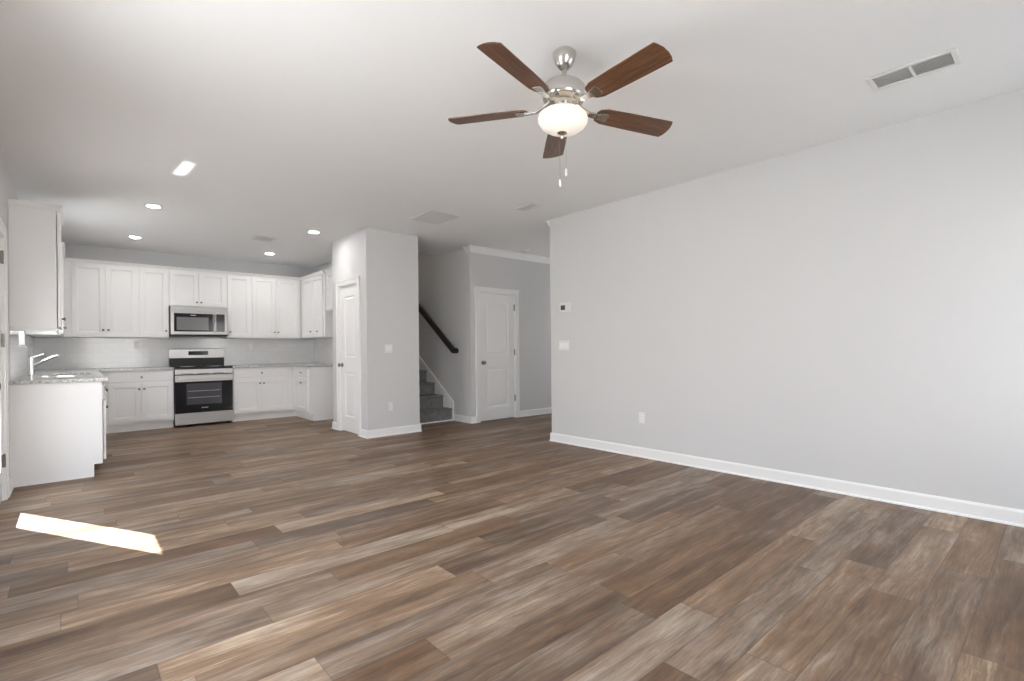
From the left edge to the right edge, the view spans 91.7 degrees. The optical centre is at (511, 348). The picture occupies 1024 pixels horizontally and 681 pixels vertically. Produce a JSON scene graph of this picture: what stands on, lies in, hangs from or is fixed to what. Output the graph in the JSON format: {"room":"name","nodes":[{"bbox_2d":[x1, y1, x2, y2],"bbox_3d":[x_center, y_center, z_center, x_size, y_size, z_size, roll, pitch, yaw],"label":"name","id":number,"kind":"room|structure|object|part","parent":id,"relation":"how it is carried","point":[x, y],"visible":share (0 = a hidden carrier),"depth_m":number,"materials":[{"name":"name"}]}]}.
{"room":"empty living room","nodes":[
{"label":"empty living room","id":0,"kind":"room"},
{"bbox_2d":[0,149,33,476],"bbox_3d":[-3.257,-0.194,2.962,0.158,2.740,10.552,-1,0,-42],"label":"wall","id":1,"kind":"structure","parent":0,"point":[7,190],"depth_m":4.36,"materials":[{"name":"white paint"}]},
{"bbox_2d":[0,218,9,502],"bbox_3d":[-3.704,0.114,3.505,0.204,2.133,1.106,-1,0,-42],"label":"door","id":2,"kind":"structure","parent":1,"relation":"in","point":[4,392],"depth_m":3.89,"materials":[{"name":"white paint"}]},
{"bbox_2d":[9,476,13,495],"bbox_3d":[-4.143,1.133,4.102,0.024,0.102,0.380,-1,0,-42],"label":"baseboard","id":3,"kind":"structure","parent":1,"relation":"attached to","point":[11,487],"depth_m":4.12,"materials":[{"name":"white paint"}]},
{"bbox_2d":[8,198,65,333],"bbox_3d":[-4.484,-0.723,4.722,0.362,1.138,0.888,-1,0,-42],"label":"upper cabinet","id":4,"kind":"object","parent":1,"relation":"attached to","point":[34,228],"visible":0.99,"depth_m":4.41,"materials":[{"name":"white paint"}]},
{"bbox_3d":[-4.495,-0.168,4.703,0.311,0.028,0.806,-1,0,-42],"label":"light rail","id":5,"kind":"part","parent":4,"relation":"part of","materials":[{"name":"white paint"}]},
{"bbox_3d":[-4.494,-1.271,4.718,0.349,0.042,0.888,-1,0,-42],"label":"crown moulding","id":6,"kind":"part","parent":4,"relation":"part of","materials":[{"name":"white paint"}]},
{"bbox_3d":[-4.250,-0.720,4.670,0.020,1.041,0.385,-1,0,-42],"label":"door","id":7,"kind":"part","parent":4,"relation":"part of","materials":[{"name":"white paint"}]},
{"bbox_3d":[-4.508,-0.718,4.961,0.020,1.041,0.385,-1,0,-42],"label":"door","id":8,"kind":"part","parent":4,"relation":"part of","materials":[{"name":"white paint"}]},
{"bbox_2d":[25,242,66,336],"bbox_3d":[-5.936,-0.724,6.357,0.356,1.108,1.268,-1,0,-42],"label":"upper cabinet","id":9,"kind":"object","parent":1,"relation":"attached to","point":[30,333],"visible":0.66,"depth_m":6.03,"materials":[{"name":"white paint"}]},
{"bbox_3d":[-5.641,-0.706,6.230,0.020,1.041,0.572,-1,0,-42],"label":"door","id":10,"kind":"part","parent":9,"relation":"part of","materials":[{"name":"white paint"}]},
{"bbox_3d":[-6.023,-0.702,6.661,0.020,1.041,0.572,-1,0,-42],"label":"door","id":11,"kind":"part","parent":9,"relation":"part of","materials":[{"name":"white paint"}]},
{"bbox_3d":[-5.944,-1.257,6.355,0.349,0.042,1.268,-1,0,-42],"label":"crown moulding","id":12,"kind":"part","parent":9,"relation":"part of","materials":[{"name":"white paint"}]},
{"bbox_2d":[34,243,313,369],"bbox_3d":[-5.346,-0.173,8.255,4.051,2.740,0.158,-1,0,-42],"label":"wall","id":13,"kind":"structure","parent":0,"point":[76,353],"depth_m":7.91,"materials":[{"name":"white tile"}]},
{"bbox_2d":[62,258,138,337],"bbox_3d":[-6.040,-0.723,7.312,0.856,1.108,0.356,-1,0,-42],"label":"upper cabinet","id":14,"kind":"object","parent":13,"relation":"attached to","point":[101,297],"visible":0.99,"depth_m":7.19,"materials":[{"name":"white paint"}]},
{"bbox_3d":[-6.057,-0.702,7.114,0.370,1.041,0.020,-1,0,-42],"label":"door","id":15,"kind":"part","parent":14,"relation":"part of","materials":[{"name":"white paint"}]},
{"bbox_3d":[-5.946,-1.257,7.200,0.856,0.042,0.044,-1,0,-42],"label":"crown moulding","id":16,"kind":"part","parent":14,"relation":"part of","materials":[{"name":"white paint"}]},
{"bbox_3d":[-5.776,-0.705,7.362,0.370,1.041,0.020,-1,0,-42],"label":"door","id":17,"kind":"part","parent":14,"relation":"part of","materials":[{"name":"white paint"}]},
{"bbox_2d":[134,341,139,348],"bbox_3d":[-5.822,-0.064,7.721,0.070,0.114,0.009,-1,0,-42],"label":"wall outlet","id":18,"kind":"object","parent":13,"relation":"attached to","point":[136,343],"visible":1,"depth_m":7.72,"materials":[{"name":"white plastic"}]},
{"bbox_2d":[138,264,168,337],"bbox_3d":[-5.577,-0.727,7.722,0.381,1.108,0.356,-1,0,-42],"label":"upper cabinet","id":19,"kind":"object","parent":13,"relation":"attached to","point":[153,280],"visible":0.98,"depth_m":7.62,"materials":[{"name":"white paint"}]},
{"bbox_3d":[-5.483,-1.261,7.611,0.381,0.042,0.044,-1,0,-42],"label":"crown moulding","id":20,"kind":"part","parent":19,"relation":"part of","materials":[{"name":"white paint"}]},
{"bbox_2d":[169,266,226,307],"bbox_3d":[-5.138,-0.982,8.113,0.797,0.608,0.356,-1,0,-42],"label":"upper cabinet","id":21,"kind":"object","parent":13,"relation":"attached to","point":[193,287],"visible":0.96,"depth_m":7.99,"materials":[{"name":"white paint"}]},
{"bbox_3d":[-5.192,-0.961,7.882,0.384,0.541,0.020,-1,0,-42],"label":"door","id":22,"kind":"part","parent":21,"relation":"part of","materials":[{"name":"white paint"}]},
{"bbox_3d":[-5.042,-1.266,8.001,0.797,0.042,0.044,-1,0,-42],"label":"crown moulding","id":23,"kind":"part","parent":21,"relation":"part of","materials":[{"name":"white paint"}]},
{"bbox_2d":[169,306,227,336],"bbox_3d":[-5.095,-0.438,8.068,0.776,0.472,0.456,-1,0,-42],"label":"microwave","id":24,"kind":"object","parent":21,"relation":"attached to","point":[184,321],"visible":0.96,"depth_m":7.92,"materials":[{"name":"silver metal"}]},
{"bbox_3d":[-5.053,-0.412,7.885,0.595,0.363,0.030,-1,0,-42],"label":"door","id":25,"kind":"part","parent":24,"relation":"part of","materials":[{"name":"silver metal"}]},
{"bbox_3d":[-5.040,-0.418,7.877,0.525,0.287,0.003,-1,0,-42],"label":"door glass","id":26,"kind":"part","parent":24,"relation":"part of","materials":[{"name":"black glass"}]},
{"bbox_3d":[-4.990,-0.218,7.952,0.776,0.022,0.030,-1,0,-42],"label":"trim","id":27,"kind":"part","parent":24,"relation":"part of","materials":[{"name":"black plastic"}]},
{"bbox_3d":[-4.762,-0.415,8.143,0.178,0.363,0.030,-1,0,-42],"label":"control panel","id":28,"kind":"part","parent":24,"relation":"part of","materials":[{"name":"silver metal"}]},
{"bbox_3d":[-4.902,-0.964,8.139,0.384,0.541,0.020,-1,0,-42],"label":"door","id":29,"kind":"part","parent":21,"relation":"part of","materials":[{"name":"white paint"}]},
{"bbox_2d":[223,271,251,338],"bbox_3d":[-4.698,-0.736,8.501,0.374,1.108,0.356,-1,0,-42],"label":"upper cabinet","id":30,"kind":"object","parent":13,"relation":"attached to","point":[238,284],"visible":0.99,"depth_m":8.39,"materials":[{"name":"white paint"}]},
{"bbox_3d":[-4.604,-1.270,8.389,0.374,0.042,0.044,-1,0,-42],"label":"crown moulding","id":31,"kind":"part","parent":30,"relation":"part of","materials":[{"name":"white paint"}]},
{"bbox_2d":[248,343,252,349],"bbox_3d":[-4.620,-0.046,8.786,0.070,0.114,0.009,-1,0,-42],"label":"wall outlet","id":32,"kind":"object","parent":13,"relation":"attached to","point":[250,345],"visible":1,"depth_m":8.79,"materials":[{"name":"white plastic"}]},
{"bbox_2d":[248,273,300,338],"bbox_3d":[-4.248,-0.741,8.899,0.826,1.108,0.356,-1,0,-42],"label":"upper cabinet","id":33,"kind":"object","parent":13,"relation":"attached to","point":[275,300],"visible":0.98,"depth_m":8.77,"materials":[{"name":"white paint"}]},
{"bbox_3d":[-4.315,-0.719,8.656,0.378,1.041,0.020,-1,0,-42],"label":"door","id":34,"kind":"part","parent":33,"relation":"part of","materials":[{"name":"white paint"}]},
{"bbox_3d":[-4.155,-1.274,8.787,0.826,0.042,0.044,-1,0,-42],"label":"crown moulding","id":35,"kind":"part","parent":33,"relation":"part of","materials":[{"name":"white paint"}]},
{"bbox_3d":[-4.029,-0.722,8.910,0.378,1.041,0.020,-1,0,-42],"label":"door","id":36,"kind":"part","parent":33,"relation":"part of","materials":[{"name":"white paint"}]},
{"bbox_2d":[313,261,332,363],"bbox_3d":[-3.522,-1.422,9.331,0.180,5.200,4.180,-1,0,-42],"label":"wall","id":37,"kind":"structure","parent":0,"point":[323,348],"depth_m":9.15,"materials":[{"name":"white tile"}]},
{"bbox_2d":[300,270,332,338],"bbox_3d":[-3.373,-0.749,8.767,0.370,1.108,1.098,-1,0,-42],"label":"upper cabinet","id":38,"kind":"object","parent":37,"relation":"attached to","point":[316,321],"visible":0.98,"depth_m":8.57,"materials":[{"name":"white paint"}]},
{"bbox_3d":[-3.667,-0.726,8.881,0.020,1.041,0.501,-1,0,-42],"label":"door","id":39,"kind":"part","parent":38,"relation":"part of","materials":[{"name":"white paint"}]},
{"bbox_3d":[-3.496,-1.281,8.663,0.044,0.042,1.098,-1,0,-42],"label":"crown moulding","id":40,"kind":"part","parent":38,"relation":"part of","materials":[{"name":"white paint"}]},
{"bbox_3d":[-3.332,-0.729,8.503,0.020,1.041,0.501,-1,0,-42],"label":"door","id":41,"kind":"part","parent":38,"relation":"part of","materials":[{"name":"white paint"}]},
{"bbox_2d":[325,268,331,310],"bbox_3d":[-2.656,-0.971,7.973,0.344,0.680,0.965,-1,0,-42],"label":"upper cabinet","id":42,"kind":"object","parent":37,"relation":"attached to","point":[328,271],"visible":0.21,"depth_m":8.16,"materials":[{"name":"white paint"}]},
{"bbox_2d":[332,228,375,429],"bbox_3d":[-2.219,-0.205,6.928,0.115,2.740,1.129,-1,0,-42],"label":"wall","id":43,"kind":"structure","parent":0,"point":[352,254],"depth_m":6.54,"materials":[{"name":"white paint"}]},
{"bbox_2d":[335,276,360,436],"bbox_3d":[-2.237,0.099,6.915,0.174,2.133,0.762,-1,0,-42],"label":"door","id":44,"kind":"structure","parent":43,"relation":"in","point":[348,335],"depth_m":6.93,"materials":[{"name":"white paint"}]},
{"bbox_2d":[374,229,419,428],"bbox_3d":[-1.593,-0.211,6.805,0.660,2.740,0.115,-1,0,-42],"label":"wall","id":45,"kind":"structure","parent":0,"point":[395,254],"depth_m":6.75,"materials":[{"name":"white paint"}]},
{"bbox_2d":[384,344,391,352],"bbox_3d":[-1.656,-0.005,6.664,0.116,0.114,0.010,-1,0,-42],"label":"light switch","id":46,"kind":"object","parent":45,"relation":"attached to","point":[387,347],"visible":1,"depth_m":6.66,"materials":[{"name":"white plastic"}]},
{"bbox_2d":[388,402,392,410],"bbox_3d":[-1.633,0.774,6.678,0.070,0.114,0.009,-1,0,-42],"label":"wall outlet","id":47,"kind":"object","parent":45,"relation":"attached to","point":[390,404],"visible":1,"depth_m":6.68,"materials":[{"name":"white plastic"}]},
{"bbox_2d":[360,424,421,438],"bbox_3d":[-1.752,1.110,6.913,0.823,0.102,0.553,-1,0,-42],"label":"baseboard","id":48,"kind":"structure","parent":45,"relation":"attached to","point":[367,434],"depth_m":6.66,"materials":[{"name":"white paint"}]},
{"bbox_2d":[418,248,466,415],"bbox_3d":[-2.375,-1.433,9.722,0.120,5.200,5.116,-1,0,-42],"label":"wall","id":49,"kind":"structure","parent":0,"point":[441,277],"depth_m":8.18,"materials":[{"name":"white paint"}]},
{"bbox_2d":[419,356,453,419],"bbox_3d":[-2.269,-0.404,9.510,0.018,3.140,3.960,-1,0,-42],"label":"trim","id":50,"kind":"structure","parent":49,"relation":"attached to","point":[448,402],"depth_m":8.35,"materials":[{"name":"white paint"}]},
{"bbox_2d":[420,419,452,423],"bbox_3d":[-1.307,1.147,7.712,0.950,0.018,0.017,-1,0,-42],"label":"trim","id":51,"kind":"structure","parent":49,"relation":"attached to","point":[450,419],"depth_m":7.81,"materials":[{"name":"white paint"}]},
{"bbox_2d":[419,304,458,352],"bbox_3d":[-1.966,-1.117,9.100,0.098,2.394,3.223,-1,0,-42],"label":"handrail","id":52,"kind":"object","parent":49,"relation":"attached to","point":[422,311],"visible":0.41,"depth_m":8.21,"materials":[{"name":"black wood"}]},
{"bbox_2d":[454,414,476,423],"bbox_3d":[-0.741,1.099,7.857,0.103,0.102,0.480,-1,0,-42],"label":"baseboard","id":53,"kind":"structure","parent":49,"relation":"attached to","point":[461,418],"depth_m":7.78,"materials":[{"name":"white paint"}]},
{"bbox_2d":[466,252,551,416],"bbox_3d":[0.631,-0.233,8.876,3.480,2.740,0.120,-1,0,-42],"label":"wall","id":54,"kind":"structure","parent":0,"point":[532,279],"depth_m":8.43,"materials":[{"name":"white paint"}]},
{"bbox_2d":[475,286,519,422],"bbox_3d":[-0.252,0.084,8.056,0.904,2.123,0.174,-1,0,-42],"label":"door","id":55,"kind":"structure","parent":54,"relation":"in","point":[496,309],"depth_m":8.04,"materials":[{"name":"white paint"}]},
{"bbox_2d":[462,245,549,263],"bbox_3d":[0.618,-1.556,8.822,3.552,0.095,0.182,-1,0,-42],"label":"trim","id":56,"kind":"structure","parent":54,"relation":"attached to","point":[468,248],"depth_m":8.10,"materials":[{"name":"white paint"}]},
{"bbox_2d":[520,407,551,416],"bbox_3d":[1.061,1.081,9.150,2.493,0.102,0.024,-1,0,-42],"label":"baseboard","id":57,"kind":"structure","parent":54,"relation":"attached to","point":[540,411],"depth_m":8.57,"materials":[{"name":"white paint"}]},
{"bbox_2d":[0,413,1023,680],"bbox_3d":[-0.673,1.200,6.541,8.751,0.100,12.500,-1,0,-42],"label":"floor","id":58,"kind":"structure","parent":0,"point":[292,548],"depth_m":2.58,"materials":[{"name":"plastic"}]},
{"bbox_2d":[9,381,107,487],"bbox_3d":[-4.141,0.745,4.584,0.668,0.878,0.336,-1,0,-42],"label":"base cabinet","id":59,"kind":"object","parent":58,"relation":"on","point":[58,430],"visible":0.97,"depth_m":4.43,"materials":[{"name":"white paint"}]},
{"bbox_3d":[-4.068,1.177,4.425,0.530,0.014,0.006,-1,0,-42],"label":"shoe moulding","id":60,"kind":"part","parent":59,"relation":"part of","materials":[{"name":"white paint"}]},
{"bbox_3d":[-3.937,0.396,4.783,0.020,0.128,0.288,-1,0,-42],"label":"drawer","id":61,"kind":"part","parent":59,"relation":"part of","materials":[{"name":"white paint"}]},
{"bbox_3d":[-3.929,0.759,4.787,0.020,0.554,0.288,-1,0,-42],"label":"door","id":62,"kind":"part","parent":59,"relation":"part of","materials":[{"name":"white paint"}]},
{"bbox_2d":[101,370,173,433],"bbox_3d":[-5.640,0.760,7.450,0.887,0.878,0.660,-1,0,-42],"label":"base cabinet","id":63,"kind":"object","parent":58,"relation":"on","point":[135,400],"visible":0.92,"depth_m":7.26,"materials":[{"name":"white paint"}]},
{"bbox_3d":[-5.554,0.776,7.140,0.378,0.554,0.020,-1,0,-42],"label":"door","id":64,"kind":"part","parent":63,"relation":"part of","materials":[{"name":"white paint"}]},
{"bbox_3d":[-5.414,0.411,7.267,0.761,0.128,0.020,-1,0,-42],"label":"drawer","id":65,"kind":"part","parent":63,"relation":"part of","materials":[{"name":"white paint"}]},
{"bbox_3d":[-5.267,0.773,7.394,0.378,0.554,0.020,-1,0,-42],"label":"door","id":66,"kind":"part","parent":63,"relation":"part of","materials":[{"name":"white paint"}]},
{"bbox_2d":[168,349,232,426],"bbox_3d":[-4.992,0.593,7.983,0.782,1.200,0.700,-1,0,-42],"label":"range","id":67,"kind":"object","parent":58,"relation":"on","point":[203,393],"visible":0.98,"depth_m":7.82,"materials":[{"name":"silver metal"}]},
{"bbox_3d":[-5.183,0.211,8.194,0.774,0.132,0.012,-1,0,-42],"label":"panel","id":68,"kind":"part","parent":67,"relation":"part of","materials":[{"name":"black plastic"}]},
{"bbox_2d":[172,365,232,369],"bbox_3d":[-4.994,0.293,7.981,0.782,0.035,0.579,-1,0,-42],"label":"cooktop","id":69,"kind":"object","parent":67,"relation":"in","point":[176,367],"depth_m":7.86,"materials":[{"name":"black glass"}]},
{"bbox_3d":[-4.815,0.350,7.781,0.778,0.077,0.022,-1,0,-42],"label":"trim","id":70,"kind":"part","parent":67,"relation":"part of","materials":[{"name":"silver metal"}]},
{"bbox_3d":[-4.806,0.686,7.774,0.778,0.580,0.037,-1,0,-42],"label":"oven door","id":71,"kind":"part","parent":67,"relation":"part of","materials":[{"name":"black glass"}]},
{"bbox_3d":[-4.778,0.442,7.740,0.722,0.053,0.050,-1,0,-42],"label":"handle","id":72,"kind":"part","parent":67,"relation":"part of","materials":[{"name":"silver metal"}]},
{"bbox_3d":[-4.804,1.070,7.776,0.778,0.172,0.034,-1,0,-42],"label":"drawer","id":73,"kind":"part","parent":67,"relation":"part of","materials":[{"name":"silver metal"}]},
{"bbox_2d":[231,366,295,421],"bbox_3d":[-4.338,0.747,8.604,1.000,0.878,0.660,-1,0,-42],"label":"base cabinet","id":74,"kind":"object","parent":58,"relation":"on","point":[258,392],"visible":0.95,"depth_m":8.35,"materials":[{"name":"white paint"}]},
{"bbox_3d":[-4.355,0.764,8.202,0.415,0.554,0.020,-1,0,-42],"label":"door","id":75,"kind":"part","parent":74,"relation":"part of","materials":[{"name":"white paint"}]},
{"bbox_3d":[-4.202,0.399,8.341,0.834,0.128,0.020,-1,0,-42],"label":"drawer","id":76,"kind":"part","parent":74,"relation":"part of","materials":[{"name":"white paint"}]},
{"bbox_3d":[-4.042,0.760,8.479,0.415,0.554,0.020,-1,0,-42],"label":"door","id":77,"kind":"part","parent":74,"relation":"part of","materials":[{"name":"white paint"}]},
{"bbox_2d":[228,363,332,367],"bbox_3d":[-3.885,0.285,8.483,1.526,0.034,1.445,-1,0,-42],"label":"countertop","id":78,"kind":"structure","parent":74,"relation":"on","point":[291,364],"depth_m":8.35,"materials":[{"name":"stone"}]},
{"bbox_2d":[293,366,333,420],"bbox_3d":[-3.373,0.738,8.580,0.640,0.878,0.881,-1,0,-42],"label":"base cabinet","id":79,"kind":"object","parent":58,"relation":"on","point":[312,386],"visible":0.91,"depth_m":8.23,"materials":[{"name":"white paint"}]},
{"bbox_3d":[-3.499,0.392,8.297,0.020,0.128,0.511,-1,0,-42],"label":"drawer","id":80,"kind":"part","parent":79,"relation":"part of","materials":[{"name":"white paint"}]},
{"bbox_3d":[-3.496,0.755,8.297,0.020,0.554,0.511,-1,0,-42],"label":"door","id":81,"kind":"part","parent":79,"relation":"part of","materials":[{"name":"white paint"}]},
{"bbox_3d":[-3.067,0.735,8.271,0.590,0.878,0.012,-1,0,-42],"label":"panel","id":82,"kind":"part","parent":79,"relation":"part of","materials":[{"name":"white paint"}]},
{"bbox_2d":[419,370,451,422],"bbox_3d":[-2.509,-0.211,9.055,0.944,2.758,3.578,-1,0,-42],"label":"staircase","id":83,"kind":"structure","parent":58,"relation":"on","point":[432,409],"depth_m":8.04,"materials":[{"name":"grey carpet"}]},
{"bbox_3d":[-5.648,0.761,6.295,0.642,0.878,1.160,-1,0,-42],"label":"base cabinet","id":84,"kind":"object","parent":58,"relation":"on","visible":0},
{"bbox_2d":[9,367,173,384],"bbox_3d":[-4.897,0.295,6.103,1.557,0.034,3.665,-1,0,-42],"label":"countertop","id":85,"kind":"structure","parent":84,"relation":"on","point":[60,375],"depth_m":5.12,"materials":[{"name":"stone"}]},
{"bbox_2d":[27,353,60,374],"bbox_3d":[-5.095,0.164,5.420,0.278,0.231,0.067,-1,0,-34],"label":"kitchen faucet","id":86,"kind":"object","parent":85,"relation":"on","point":[31,370],"visible":0.98,"depth_m":5.37,"materials":[{"name":"silver metal"}]},
{"bbox_3d":[-5.080,0.123,5.434,0.237,0.140,0.041,-1,0,-37],"label":"spout","id":87,"kind":"part","parent":86,"relation":"part of","materials":[{"name":"silver metal"}]},
{"bbox_2d":[0,0,1023,267],"bbox_3d":[-0.703,-1.730,6.541,8.751,0.280,12.500,-1,0,-42],"label":"ceiling","id":88,"kind":"structure","parent":0,"point":[283,120],"depth_m":3.19,"materials":[{"name":"white paint"}]},
{"bbox_2d":[127,236,142,238],"bbox_3d":[-5.202,-1.542,6.861,0.172,0.007,0.172,-1,0,-42],"label":"recessed light","id":89,"kind":"object","parent":88,"relation":"in","point":[136,237],"visible":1,"depth_m":6.87,"materials":[{"name":"white plastic"}]},
{"bbox_2d":[144,204,162,207],"bbox_3d":[-3.905,-1.554,5.416,0.172,0.007,0.172,-1,0,-42],"label":"recessed light","id":90,"kind":"object","parent":88,"relation":"in","point":[146,205],"visible":1,"depth_m":5.41,"materials":[{"name":"white plastic"}]},
{"bbox_2d":[251,235,276,241],"bbox_3d":[-3.505,-1.557,7.022,0.280,0.010,0.280,-1,0,-42],"label":"ceiling vent","id":91,"kind":"object","parent":88,"relation":"in","point":[260,238],"visible":1,"depth_m":7.02,"materials":[{"name":"white metal"}]},
{"bbox_2d":[307,230,320,233],"bbox_3d":[-2.659,-1.567,6.670,0.172,0.007,0.172,-1,0,-42],"label":"recessed light","id":92,"kind":"object","parent":88,"relation":"in","point":[309,231],"visible":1,"depth_m":6.66,"materials":[{"name":"white plastic"}]},
{"bbox_2d":[410,210,460,224],"bbox_3d":[-0.928,-1.582,5.999,0.410,0.010,0.490,-1,0,-42],"label":"ceiling vent","id":93,"kind":"object","parent":88,"relation":"in","point":[434,217],"visible":1,"depth_m":5.97,"materials":[{"name":"white metal"}]},
{"bbox_2d":[514,202,542,211],"bbox_3d":[0.184,-1.594,5.584,0.155,0.010,0.315,-1,0,-42],"label":"ceiling vent","id":94,"kind":"object","parent":88,"relation":"in","point":[533,205],"visible":1,"depth_m":5.58,"materials":[{"name":"white metal"}]},
{"bbox_2d":[448,42,672,186],"bbox_3d":[0.288,-1.233,2.633,1.266,0.733,1.246,-1,0,-42],"label":"ceiling fan","id":95,"kind":"object","parent":88,"relation":"hanging from","point":[562,115],"visible":1,"depth_m":2.58,"materials":[{"name":"brown wood"}]},
{"bbox_3d":[-0.133,-1.305,2.800,0.466,0.006,0.139,2,11,18],"label":"blade","id":96,"kind":"part","parent":95,"relation":"part of","materials":[{"name":"brown wood"}]},
{"bbox_3d":[0.025,-1.306,2.323,0.139,0.006,0.466,16,8,35],"label":"blade","id":97,"kind":"part","parent":95,"relation":"part of","materials":[{"name":"brown wood"}]},
{"bbox_3d":[0.273,-1.287,3.098,0.139,0.006,0.466,-10,-1,0],"label":"blade","id":98,"kind":"part","parent":95,"relation":"part of","materials":[{"name":"brown wood"}]},
{"bbox_3d":[0.272,-1.213,2.669,0.266,0.112,0.266,3,-1,-42],"label":"lamp shade","id":99,"kind":"part","parent":95,"relation":"part of","materials":[{"name":"white glass"}]},
{"bbox_3d":[0.527,-1.287,2.324,0.139,0.006,0.466,17,-10,-35],"label":"blade","id":100,"kind":"part","parent":95,"relation":"part of","materials":[{"name":"brown wood"}]},
{"bbox_3d":[0.681,-1.276,2.803,0.466,0.006,0.139,2,-13,-18],"label":"blade","id":101,"kind":"part","parent":95,"relation":"part of","materials":[{"name":"brown wood"}]},
{"bbox_2d":[865,47,961,91],"bbox_3d":[2.328,-1.615,2.892,0.220,0.010,0.410,-1,0,-42],"label":"ceiling vent","id":102,"kind":"object","parent":88,"relation":"in","point":[949,58],"visible":1,"depth_m":2.88,"materials":[{"name":"white metal"}]},
{"bbox_2d":[550,88,1023,509],"bbox_3d":[2.198,-0.249,4.319,0.118,2.740,5.046,-1,0,-42],"label":"wall","id":103,"kind":"structure","parent":0,"point":[850,308],"depth_m":3.93,"materials":[{"name":"white paint"}]},
{"bbox_2d":[559,341,568,349],"bbox_3d":[0.626,-0.043,5.999,0.010,0.114,0.162,-1,0,-42],"label":"light switch","id":104,"kind":"object","parent":103,"relation":"attached to","point":[563,345],"visible":1,"depth_m":5.99,"materials":[{"name":"white plastic"}]},
{"bbox_2d":[560,302,570,312],"bbox_3d":[0.639,-0.498,5.968,0.026,0.112,0.170,-1,0,-42],"label":"thermostat","id":105,"kind":"object","parent":103,"relation":"attached to","point":[564,307],"visible":1,"depth_m":5.95,"materials":[{"name":"white plastic"}]},
{"bbox_2d":[639,412,644,423],"bbox_3d":[1.353,0.720,5.187,0.009,0.114,0.070,-1,0,-42],"label":"wall outlet","id":106,"kind":"object","parent":103,"relation":"attached to","point":[641,415],"visible":1,"depth_m":5.18,"materials":[{"name":"white plastic"}]},
{"bbox_2d":[549,432,1023,526],"bbox_3d":[3.516,1.057,5.490,3.672,0.102,5.070,-1,0,-42],"label":"baseboard","id":107,"kind":"structure","parent":103,"relation":"attached to","point":[998,514],"depth_m":3.92,"materials":[{"name":"white paint"}]},
{"bbox_3d":[-2.308,-0.204,7.526,0.545,2.740,0.115,-1,0,-42],"label":"wall","id":108,"kind":"structure","parent":0,"visible":0},
{"bbox_2d":[331,421,336,429],"bbox_3d":[-2.449,1.117,7.361,0.374,0.102,0.206,-1,0,-42],"label":"baseboard","id":109,"kind":"structure","parent":108,"relation":"attached to","point":[334,424],"depth_m":7.25,"materials":[{"name":"white paint"}]}
]}

